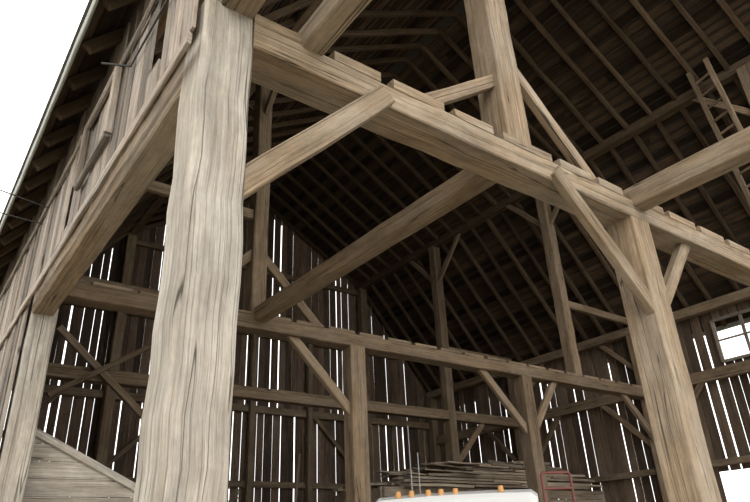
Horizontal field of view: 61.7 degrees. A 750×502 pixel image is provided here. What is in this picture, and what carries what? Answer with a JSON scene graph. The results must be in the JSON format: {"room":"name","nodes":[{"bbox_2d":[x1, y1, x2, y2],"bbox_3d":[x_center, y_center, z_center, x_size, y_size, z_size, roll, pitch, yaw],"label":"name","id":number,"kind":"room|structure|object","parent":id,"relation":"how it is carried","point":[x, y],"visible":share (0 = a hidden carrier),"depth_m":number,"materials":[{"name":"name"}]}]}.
{"room":"farm building","nodes":[
{"label":"farm building","id":0,"kind":"room"},
{"bbox_2d":[0,0,197,442],"bbox_3d":[-5.161,2.428,8.326,0.046,6.550,13.648,16,-31,-33],"label":"wall","id":1,"kind":"structure","parent":0,"point":[138,80],"depth_m":6.64,"materials":[{"name":"wood"}]},
{"bbox_2d":[0,212,42,224],"bbox_3d":[-6.832,-2.137,6.263,0.203,1.715,7.064,-24,-33,36],"label":"wires","id":2,"kind":"object","parent":1,"relation":"attached to","point":[0,212],"visible":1,"depth_m":8.07,"materials":[{"name":"black metal"}]},
{"bbox_2d":[0,190,48,207],"bbox_3d":[-6.460,-2.753,5.889,0.388,2.165,7.396,-18,-30,28],"label":"wires","id":3,"kind":"object","parent":1,"relation":"attached to","point":[0,190],"visible":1,"depth_m":7.96,"materials":[{"name":"black metal"}]},
{"bbox_2d":[0,0,192,346],"bbox_3d":[-5.259,0.638,9.138,0.042,1.396,13.700,16,-31,-33],"label":"boards","id":4,"kind":"object","parent":1,"relation":"attached to","point":[186,42],"visible":0.85,"depth_m":5.57,"materials":[{"name":"brown wood"}]},
{"bbox_2d":[72,66,122,190],"bbox_3d":[-2.734,-1.186,6.169,0.078,0.827,1.157,16,-31,-33],"label":"frame","id":5,"kind":"object","parent":1,"relation":"attached to","point":[112,87],"visible":0.98,"depth_m":6.04,"materials":[{"name":"brown wood"}]},
{"bbox_2d":[70,0,168,196],"bbox_3d":[-5.106,-0.531,9.810,0.230,0.232,13.600,16,-31,-33],"label":"wall plate","id":6,"kind":"object","parent":1,"relation":"attached to","point":[163,17],"visible":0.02,"depth_m":6.27,"materials":[{"name":"brown wood"}]},
{"bbox_2d":[101,0,168,66],"bbox_3d":[-1.980,-1.810,5.162,0.234,0.049,1.109,16,-31,-33],"label":"conduit arm","id":7,"kind":"object","parent":1,"relation":"attached to","point":[166,1],"visible":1,"depth_m":5.28,"materials":[{"name":"black metal"}]},
{"bbox_2d":[0,203,430,501],"bbox_3d":[-3.669,3.878,18.385,13.988,12.591,0.032,16,-31,-33],"label":"wall","id":8,"kind":"structure","parent":0,"point":[298,257],"depth_m":18.44,"materials":[{"name":"brown wood"}]},
{"bbox_2d":[2,239,428,501],"bbox_3d":[-3.531,3.912,18.249,13.700,12.400,0.271,16,-31,-33],"label":"framing","id":9,"kind":"object","parent":8,"relation":"attached to","point":[251,408],"depth_m":18.14,"materials":[{"name":"brown wood"}]},
{"bbox_2d":[426,388,440,398],"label":"wall plate","id":10,"kind":"object","parent":8,"relation":"on","point":[436,393],"depth_m":21.83,"materials":[{"name":"brown wood"}]},
{"bbox_2d":[130,0,322,234],"bbox_3d":[-2.628,-3.195,12.638,0.232,0.231,14.500,16,-31,-33],"label":"roof purlin","id":11,"kind":"structure","parent":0,"point":[304,14],"depth_m":12.57,"materials":[{"name":"brown wood"}]},
{"bbox_2d":[0,0,749,395],"bbox_3d":[0.442,-1.615,14.639,14.886,6.386,14.900,16,-31,-33],"label":"ceiling","id":12,"kind":"structure","parent":0,"point":[107,19],"depth_m":14.79,"materials":[{"name":"brown wood"}]},
{"bbox_2d":[0,0,749,398],"bbox_3d":[0.430,-1.568,14.624,14.828,6.429,14.868,16,-31,-33],"label":"roof","id":13,"kind":"structure","parent":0,"point":[13,239],"depth_m":14.94,"materials":[{"name":"brown wood"}]},
{"bbox_2d":[0,0,749,389],"bbox_3d":[0.433,-1.671,14.661,14.981,6.460,14.900,16,-31,-33],"label":"shingle roof","id":14,"kind":"structure","parent":13,"relation":"on","point":[445,23],"depth_m":15.11,"materials":[{"name":"brown wood"}]},
{"bbox_2d":[0,0,98,232],"bbox_3d":[-5.417,-0.418,9.141,0.041,0.180,14.900,16,-31,-33],"label":"board","id":15,"kind":"object","parent":14,"relation":"attached to","point":[94,3],"visible":0.99,"depth_m":6.72,"materials":[{"name":"grey wood"}]},
{"bbox_2d":[686,57,749,206],"bbox_3d":[7.281,-1.313,12.059,1.463,5.269,0.533,13,-30,-29],"label":"wooden ladder","id":16,"kind":"object","parent":13,"relation":"attached to","point":[711,72],"visible":0.79,"depth_m":12.54,"materials":[{"name":"brown wood"}]},
{"bbox_2d":[357,55,749,289],"bbox_3d":[3.742,-1.394,16.985,0.232,0.231,14.500,16,-31,-33],"label":"purlin","id":17,"kind":"structure","parent":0,"point":[672,107],"depth_m":14.92,"materials":[{"name":"brown wood"}]},
{"bbox_2d":[435,300,749,501],"bbox_3d":[6.277,5.542,15.937,0.045,6.600,14.000,16,-31,-33],"label":"wall","id":18,"kind":"structure","parent":0,"point":[609,447],"depth_m":16.33,"materials":[{"name":"brown wood"}]},
{"bbox_2d":[453,375,485,391],"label":"wall plate","id":19,"kind":"object","parent":18,"relation":"on","point":[477,380],"depth_m":20.64,"materials":[{"name":"brown wood"}]},
{"bbox_2d":[520,349,563,365],"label":"wall plate","id":20,"kind":"object","parent":18,"relation":"on","point":[558,354],"depth_m":18.31,"materials":[{"name":"brown wood"}]},
{"bbox_2d":[436,322,749,483],"bbox_3d":[6.099,4.167,16.511,0.171,3.498,13.800,16,-31,-33],"label":"framing","id":21,"kind":"object","parent":18,"relation":"attached to","point":[698,379],"depth_m":16.23,"materials":[{"name":"brown wood"}]},
{"bbox_2d":[576,327,629,352],"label":"wall plate","id":22,"kind":"object","parent":18,"relation":"on","point":[618,335],"depth_m":16.91,"materials":[{"name":"brown wood"}]},
{"bbox_2d":[464,317,749,404],"bbox_3d":[6.568,2.971,17.319,0.040,0.181,14.900,16,-31,-33],"label":"board","id":23,"kind":"object","parent":18,"relation":"attached to","point":[746,320],"visible":0.09,"depth_m":14.98,"materials":[{"name":"wood"}]},
{"bbox_2d":[672,287,749,321],"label":"wall plate","id":24,"kind":"object","parent":18,"relation":"on","point":[726,300],"depth_m":14.76,"materials":[{"name":"brown wood"}]},
{"bbox_2d":[710,308,749,362],"bbox_3d":[8.409,1.867,14.241,0.080,1.047,1.372,16,-31,-33],"label":"frame","id":25,"kind":"object","parent":18,"relation":"attached to","point":[739,313],"visible":1,"depth_m":14.44,"materials":[{"name":"grey wood"}]},
{"label":"floor","id":26,"kind":"structure","parent":0,"visible":0},
{"bbox_2d":[0,292,58,501],"bbox_3d":[-4.122,2.725,7.035,0.313,4.800,0.292,16,-31,-33],"label":"timber post","id":27,"kind":"object","parent":26,"relation":"on","point":[16,449],"visible":0.89,"depth_m":7.35,"materials":[{"name":"brown wood"}]},
{"bbox_2d":[22,428,135,501],"bbox_3d":[-2.918,3.885,7.705,2.940,3.194,0.074,16,-31,-33],"label":"wall","id":28,"kind":"structure","parent":26,"relation":"on","point":[52,485],"depth_m":7.66,"materials":[{"name":"brown wood"}]},
{"bbox_2d":[94,233,136,497],"bbox_3d":[-6.633,4.049,15.495,0.264,10.020,0.262,16,-31,-33],"label":"post","id":29,"kind":"object","parent":26,"relation":"on","point":[108,400],"visible":0.65,"depth_m":16.06,"materials":[{"name":"brown wood"}]},
{"bbox_2d":[133,0,252,501],"bbox_3d":[-0.975,0.651,3.330,0.367,5.020,0.370,16,-31,-33],"label":"timber post","id":30,"kind":"object","parent":26,"relation":"on","point":[184,441],"visible":0.97,"depth_m":3.42,"materials":[{"name":"brown wood"}]},
{"bbox_2d":[32,54,185,315],"bbox_3d":[-2.696,-0.270,6.142,0.249,0.330,5.030,16,-31,-33],"label":"beam","id":31,"kind":"structure","parent":30,"relation":"attached to","point":[152,146],"depth_m":5.47,"materials":[{"name":"brown wood"}]},
{"bbox_2d":[243,85,394,199],"bbox_3d":[-0.406,-0.782,4.353,1.346,1.360,0.093,13,-30,-30],"label":"diagonal brace","id":32,"kind":"object","parent":30,"relation":"attached to","point":[279,160],"visible":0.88,"depth_m":4.27,"materials":[{"name":"brown wood"}]},
{"bbox_2d":[294,454,300,501],"bbox_3d":[-0.973,3.716,7.155,0.036,2.863,1.203,-4,-26,2],"label":"leaning pole","id":33,"kind":"object","parent":26,"relation":"on","point":[299,455],"visible":1,"depth_m":8.03,"materials":[{"name":"brown wood"}]},
{"bbox_2d":[342,345,370,501],"bbox_3d":[-0.262,3.817,9.670,0.308,4.800,0.292,16,-31,-33],"label":"timber post","id":34,"kind":"object","parent":26,"relation":"on","point":[356,445],"visible":0.99,"depth_m":10.03,"materials":[{"name":"brown wood"}]},
{"bbox_2d":[286,336,349,415],"bbox_3d":[-0.873,1.976,10.100,1.257,1.248,0.096,16,-31,-33],"label":"diagonal brace","id":35,"kind":"object","parent":34,"relation":"attached to","point":[302,350],"visible":0.91,"depth_m":10.06,"materials":[{"name":"brown wood"}]},
{"bbox_2d":[37,277,644,399],"bbox_3d":[1.237,2.006,11.869,13.900,0.279,0.294,16,-31,-33],"label":"tie beam","id":36,"kind":"structure","parent":34,"relation":"on","point":[100,295],"depth_m":10.79,"materials":[{"name":"brown wood"}]},
{"bbox_2d":[242,249,251,266],"bbox_3d":[-2.397,0.401,9.662,1.205,1.188,0.095,16,-31,-33],"label":"diagonal brace","id":37,"kind":"object","parent":36,"relation":"attached to","point":[246,258],"visible":0.18,"depth_m":10.04,"materials":[{"name":"brown wood"}]},
{"bbox_2d":[245,84,271,313],"bbox_3d":[-1.983,-1.217,10.864,0.264,5.000,0.262,16,-31,-33],"label":"post","id":38,"kind":"object","parent":36,"relation":"on","point":[256,269],"visible":0.65,"depth_m":10.40,"materials":[{"name":"brown wood"}]},
{"bbox_2d":[147,181,253,220],"bbox_3d":[-3.177,-0.918,9.711,2.900,0.189,0.107,16,-31,-33],"label":"tie","id":39,"kind":"object","parent":38,"relation":"attached to","point":[158,188],"visible":0.2,"depth_m":9.63,"materials":[{"name":"brown wood"}]},
{"bbox_2d":[248,104,253,117],"bbox_3d":[-2.431,-2.740,12.164,0.098,1.239,1.145,16,-31,-33],"label":"brace","id":40,"kind":"object","parent":38,"relation":"attached to","point":[250,108],"visible":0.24,"depth_m":11.97,"materials":[{"name":"brown wood"}]},
{"bbox_2d":[264,31,297,114],"bbox_3d":[-1.692,-3.208,11.271,0.094,1.239,1.147,16,-31,-33],"label":"brace","id":41,"kind":"object","parent":38,"relation":"attached to","point":[272,95],"visible":0.39,"depth_m":11.31,"materials":[{"name":"brown wood"}]},
{"bbox_2d":[267,255,321,324],"bbox_3d":[-1.393,0.685,10.348,1.207,1.188,0.096,16,-31,-33],"label":"diagonal brace","id":42,"kind":"object","parent":36,"relation":"attached to","point":[272,269],"visible":0.58,"depth_m":10.31,"materials":[{"name":"brown wood"}]},
{"bbox_2d":[254,170,495,321],"bbox_3d":[-0.290,0.076,7.967,0.235,0.242,5.121,16,-32,-34],"label":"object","id":43,"kind":"structure","parent":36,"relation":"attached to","point":[464,185],"depth_m":7.44,"materials":[{"name":"brown wood"}]},
{"bbox_2d":[535,198,582,375],"bbox_3d":[4.393,0.586,15.214,0.270,5.000,0.262,16,-31,-33],"label":"post","id":44,"kind":"object","parent":36,"relation":"on","point":[561,303],"visible":0.85,"depth_m":14.93,"materials":[{"name":"brown wood"}]},
{"bbox_2d":[506,204,540,227],"bbox_3d":[3.940,-0.938,16.509,0.097,1.239,1.147,16,-31,-33],"label":"brace","id":45,"kind":"object","parent":44,"relation":"attached to","point":[516,210],"visible":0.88,"depth_m":16.47,"materials":[{"name":"brown wood"}]},
{"bbox_2d":[549,206,559,223],"bbox_3d":[4.678,-1.407,15.617,0.096,1.240,1.149,16,-31,-33],"label":"brace","id":46,"kind":"object","parent":44,"relation":"attached to","point":[555,211],"visible":0.34,"depth_m":15.66,"materials":[{"name":"brown wood"}]},
{"bbox_2d":[569,301,627,324],"bbox_3d":[5.592,1.562,15.691,2.700,0.187,0.107,16,-31,-33],"label":"tie","id":47,"kind":"object","parent":44,"relation":"attached to","point":[574,306],"visible":0.81,"depth_m":15.59,"materials":[{"name":"brown wood"}]},
{"bbox_2d":[357,288,373,482],"bbox_3d":[-0.258,5.852,19.844,0.273,10.020,0.262,16,-31,-33],"label":"post","id":48,"kind":"object","parent":26,"relation":"on","point":[361,293],"visible":0.4,"depth_m":20.93,"materials":[{"name":"brown wood"}]},
{"bbox_2d":[425,398,440,469],"bbox_3d":[2.096,8.104,20.637,0.294,6.460,0.291,16,-31,-33],"label":"timber post","id":49,"kind":"object","parent":26,"relation":"on","point":[433,431],"visible":0.54,"depth_m":21.38,"materials":[{"name":"brown wood"}]},
{"bbox_2d":[428,246,459,461],"bbox_3d":[2.023,4.409,17.099,0.275,10.020,0.264,16,-31,-33],"label":"post","id":50,"kind":"object","parent":26,"relation":"on","point":[447,394],"visible":0.82,"depth_m":17.77,"materials":[{"name":"brown wood"}]},
{"bbox_2d":[409,260,430,281],"bbox_3d":[1.461,0.627,19.489,0.097,1.238,1.148,16,-31,-33],"label":"brace","id":51,"kind":"object","parent":50,"relation":"attached to","point":[414,264],"visible":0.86,"depth_m":19.48,"materials":[{"name":"brown wood"}]},
{"bbox_2d":[438,233,460,280],"bbox_3d":[2.201,0.160,18.597,0.097,1.240,1.148,16,-31,-33],"label":"brace","id":52,"kind":"object","parent":50,"relation":"attached to","point":[456,239],"visible":0.97,"depth_m":18.56,"materials":[{"name":"brown wood"}]},
{"bbox_2d":[460,423,484,461],"bbox_3d":[2.593,5.230,17.108,1.207,1.206,0.096,16,-31,-33],"label":"diagonal brace","id":53,"kind":"object","parent":50,"relation":"attached to","point":[475,434],"visible":0.85,"depth_m":17.10,"materials":[{"name":"brown wood"}]},
{"bbox_2d":[449,347,511,360],"bbox_3d":[3.115,3.127,18.672,2.700,0.186,0.108,16,-31,-33],"label":"tie","id":54,"kind":"object","parent":50,"relation":"attached to","point":[451,348],"visible":0.43,"depth_m":18.66,"materials":[{"name":"brown wood"}]},
{"bbox_2d":[376,485,538,501],"bbox_3d":[1.127,4.281,7.913,2.516,2.307,6.027,-6,-26,7],"label":"pickup truck","id":55,"kind":"object","parent":26,"relation":"on","point":[500,495],"visible":1,"depth_m":7.66,"materials":[{"name":"white paint"}]},
{"bbox_2d":[395,492,401,497],"bbox_3d":[0.293,3.063,7.881,0.084,0.074,0.084,-6,-26,7],"label":"light","id":56,"kind":"object","parent":55,"relation":"attached to","point":[398,494],"depth_m":7.85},
{"bbox_2d":[407,425,412,490],"bbox_3d":[0.743,5.200,11.587,0.028,3.901,0.138,2,-26,-10],"label":"rod","id":57,"kind":"object","parent":55,"relation":"attached to","point":[407,425],"visible":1,"depth_m":12.19,"materials":[{"name":"grey metal"}]},
{"bbox_2d":[409,491,414,496],"bbox_3d":[0.459,3.045,7.861,0.084,0.074,0.084,-6,-26,7],"label":"light","id":58,"kind":"object","parent":55,"relation":"attached to","point":[411,493],"depth_m":7.83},
{"bbox_2d":[417,452,420,493],"bbox_3d":[0.910,5.510,11.669,0.028,3.401,0.097,-6,-26,7],"label":"rod","id":59,"kind":"object","parent":55,"relation":"attached to","point":[417,452],"visible":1,"depth_m":12.25,"materials":[{"name":"grey metal"}]},
{"bbox_2d":[425,490,431,495],"bbox_3d":[0.666,3.023,7.837,0.084,0.074,0.084,-6,-26,7],"label":"light","id":60,"kind":"object","parent":55,"relation":"attached to","point":[428,492],"depth_m":7.81,"materials":[{"name":"orange plastic"}]},
{"bbox_2d":[438,489,443,494],"bbox_3d":[0.822,3.007,7.819,0.084,0.074,0.084,-6,-26,7],"label":"light","id":61,"kind":"object","parent":55,"relation":"attached to","point":[440,491],"depth_m":7.79,"materials":[{"name":"orange plastic"}]},
{"bbox_2d":[452,488,458,493],"bbox_3d":[0.998,2.988,7.798,0.084,0.074,0.084,-6,-26,7],"label":"light","id":62,"kind":"object","parent":55,"relation":"attached to","point":[455,491],"depth_m":7.77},
{"bbox_2d":[498,485,503,491],"bbox_3d":[1.548,2.930,7.733,0.084,0.074,0.084,-6,-26,7],"label":"light","id":63,"kind":"object","parent":55,"relation":"attached to","point":[500,488],"depth_m":7.71,"materials":[{"name":"orange plastic"}]},
{"bbox_2d":[334,486,605,501],"bbox_3d":[2.553,6.812,13.829,6.762,2.801,1.920,13,-30,-29],"label":"bin","id":64,"kind":"object","parent":26,"relation":"on","point":[381,491],"visible":0.52,"depth_m":13.24,"materials":[{"name":"brown wood"}]},
{"bbox_2d":[332,460,602,494],"bbox_3d":[2.382,5.263,14.556,6.822,0.708,2.410,16,-31,-33],"label":"pile","id":65,"kind":"object","parent":64,"relation":"on","point":[489,474],"visible":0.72,"depth_m":13.44,"materials":[{"name":"brown wood"}]},
{"bbox_2d":[507,378,523,460],"bbox_3d":[4.384,6.663,17.898,0.312,6.460,0.293,16,-31,-33],"label":"timber post","id":66,"kind":"object","parent":26,"relation":"on","point":[510,380],"visible":0.12,"depth_m":18.50,"materials":[{"name":"brown wood"}]},
{"bbox_2d":[513,375,550,501],"bbox_3d":[3.156,4.784,12.003,0.314,4.800,0.292,16,-31,-33],"label":"timber post","id":67,"kind":"object","parent":26,"relation":"on","point":[534,464],"visible":0.88,"depth_m":12.42,"materials":[{"name":"brown wood"}]},
{"bbox_2d":[476,369,527,433],"bbox_3d":[2.544,2.942,12.434,1.257,1.248,0.093,16,-31,-33],"label":"diagonal brace","id":68,"kind":"object","parent":67,"relation":"attached to","point":[484,374],"visible":0.95,"depth_m":12.39,"materials":[{"name":"brown wood"}]},
{"bbox_2d":[537,382,556,428],"bbox_3d":[3.530,3.230,13.102,1.018,1.214,0.094,16,-31,-33],"label":"diagonal brace","id":69,"kind":"object","parent":67,"relation":"attached to","point":[541,412],"visible":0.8,"depth_m":13.13,"materials":[{"name":"brown wood"}]},
{"bbox_2d":[540,471,575,501],"bbox_3d":[3.373,4.790,9.724,1.500,2.782,2.559,5,-27,-16],"label":"ladder","id":70,"kind":"object","parent":26,"relation":"on","point":[542,472],"visible":1,"depth_m":10.79,"materials":[{"name":"paint"}]},
{"bbox_2d":[626,335,668,501],"bbox_3d":[6.861,5.096,14.917,0.312,6.460,0.293,16,-31,-33],"label":"timber post","id":71,"kind":"object","parent":26,"relation":"on","point":[628,337],"visible":0.24,"depth_m":15.36,"materials":[{"name":"brown wood"}]},
{"bbox_2d":[619,394,653,441],"bbox_3d":[6.322,3.966,15.035,1.157,1.148,0.093,16,-31,-33],"label":"diagonal brace","id":72,"kind":"object","parent":71,"relation":"attached to","point":[625,398],"visible":0.81,"depth_m":14.98,"materials":[{"name":"brown wood"}]},
{"bbox_2d":[605,216,721,501],"bbox_3d":[2.887,1.856,5.899,0.342,4.760,0.354,16,-31,-33],"label":"timber post","id":73,"kind":"object","parent":26,"relation":"on","point":[688,475],"visible":0.91,"depth_m":6.07,"materials":[{"name":"brown wood"}]},
{"bbox_2d":[251,14,749,286],"bbox_3d":[4.513,0.067,8.190,13.550,0.329,0.354,16,-31,-33],"label":"tie beam","id":74,"kind":"structure","parent":73,"relation":"on","point":[281,64],"depth_m":5.48,"materials":[{"name":"brown wood"}]},
{"bbox_2d":[217,0,265,19],"bbox_3d":[-0.387,-2.090,3.681,0.248,0.210,2.500,16,-31,-33],"label":"joist","id":75,"kind":"object","parent":74,"relation":"attached to","point":[248,8],"visible":0.22,"depth_m":4.27,"materials":[{"name":"brown wood"}]},
{"bbox_2d":[298,0,371,55],"bbox_3d":[0.097,-1.915,3.992,0.188,0.208,2.500,16,-31,-33],"label":"joist","id":76,"kind":"object","parent":74,"relation":"on","point":[331,18],"visible":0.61,"depth_m":4.43,"materials":[{"name":"brown wood"}]},
{"bbox_2d":[424,74,494,104],"bbox_3d":[0.791,-1.474,5.811,1.127,0.857,0.095,16,-31,-33],"label":"diagonal brace","id":77,"kind":"object","parent":74,"relation":"attached to","point":[471,88],"visible":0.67,"depth_m":5.79,"materials":[{"name":"brown wood"}]},
{"bbox_2d":[464,0,531,148],"bbox_3d":[1.173,-3.196,7.103,0.352,5.000,0.312,16,-31,-33],"label":"post","id":78,"kind":"object","parent":74,"relation":"on","point":[502,108],"visible":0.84,"depth_m":6.32,"materials":[{"name":"brown wood"}]},
{"bbox_2d":[517,68,595,181],"bbox_3d":[1.837,-1.354,6.641,1.298,1.271,0.096,16,-31,-33],"label":"diagonal brace","id":79,"kind":"object","parent":74,"relation":"attached to","point":[529,96],"visible":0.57,"depth_m":6.60,"materials":[{"name":"brown wood"}]},
{"bbox_2d":[622,126,749,210],"bbox_3d":[3.582,-1.003,6.127,0.249,0.246,2.900,16,-31,-33],"label":"joist","id":80,"kind":"object","parent":74,"relation":"on","point":[732,152],"visible":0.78,"depth_m":6.40,"materials":[{"name":"brown wood"}]},
{"bbox_2d":[736,62,749,104],"bbox_3d":[7.519,-1.401,11.433,0.291,5.000,0.312,16,-31,-33],"label":"post","id":81,"kind":"object","parent":74,"relation":"on","point":[743,72],"visible":1,"depth_m":12.34,"materials":[{"name":"brown wood"}]},
{"bbox_2d":[691,97,749,116],"bbox_3d":[7.090,-2.933,12.714,0.093,1.238,1.146,16,-31,-33],"label":"brace","id":82,"kind":"object","parent":81,"relation":"attached to","point":[738,109],"visible":0.64,"depth_m":12.68,"materials":[{"name":"brown wood"}]},
{"bbox_2d":[550,166,654,314],"bbox_3d":[2.273,-0.081,6.204,1.471,1.289,0.094,18,-33,-36],"label":"diagonal brace","id":83,"kind":"object","parent":73,"relation":"attached to","point":[563,185],"visible":0.97,"depth_m":6.14,"materials":[{"name":"brown wood"}]},
{"bbox_2d":[663,243,690,304],"bbox_3d":[3.329,0.278,7.024,1.150,1.204,0.094,16,-31,-33],"label":"diagonal brace","id":84,"kind":"object","parent":73,"relation":"attached to","point":[674,270],"visible":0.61,"depth_m":7.07,"materials":[{"name":"brown wood"}]},
{"bbox_3d":[-4.352,2.606,12.749,0.264,10.020,0.265,16,-31,-33],"label":"post","id":85,"kind":"object","parent":26,"relation":"on","visible":0},
{"bbox_2d":[56,325,142,418],"bbox_3d":[-5.083,2.419,11.923,2.066,1.800,0.095,16,-31,-33],"label":"diagonal brace","id":86,"kind":"object","parent":85,"relation":"attached to","point":[70,339],"visible":0.77,"depth_m":11.86,"materials":[{"name":"brown wood"}]},
{"bbox_2d":[46,343,151,397],"bbox_3d":[-5.023,2.171,11.936,2.038,1.433,0.098,16,-31,-33],"label":"diagonal brace","id":87,"kind":"object","parent":86,"relation":"attached to","point":[122,359],"visible":0.84,"depth_m":11.71,"materials":[{"name":"brown wood"}]},
{"bbox_2d":[80,276,158,292],"bbox_3d":[-5.653,0.648,12.691,2.900,0.190,0.112,16,-31,-33],"label":"tie","id":88,"kind":"object","parent":85,"relation":"attached to","point":[88,280],"visible":0.23,"depth_m":12.90,"materials":[{"name":"brown wood"}]},
{"bbox_3d":[-6.643,3.543,10.372,0.291,6.460,0.291,16,-31,-33],"label":"timber post","id":89,"kind":"object","parent":26,"relation":"on","visible":0},
{"bbox_2d":[15,362,518,428],"bbox_3d":[-1.233,3.567,14.842,13.900,0.261,0.274,16,-31,-33],"label":"tie beam","id":90,"kind":"structure","parent":89,"relation":"attached to","point":[55,371],"depth_m":14.32,"materials":[{"name":"brown wood"}]}
]}

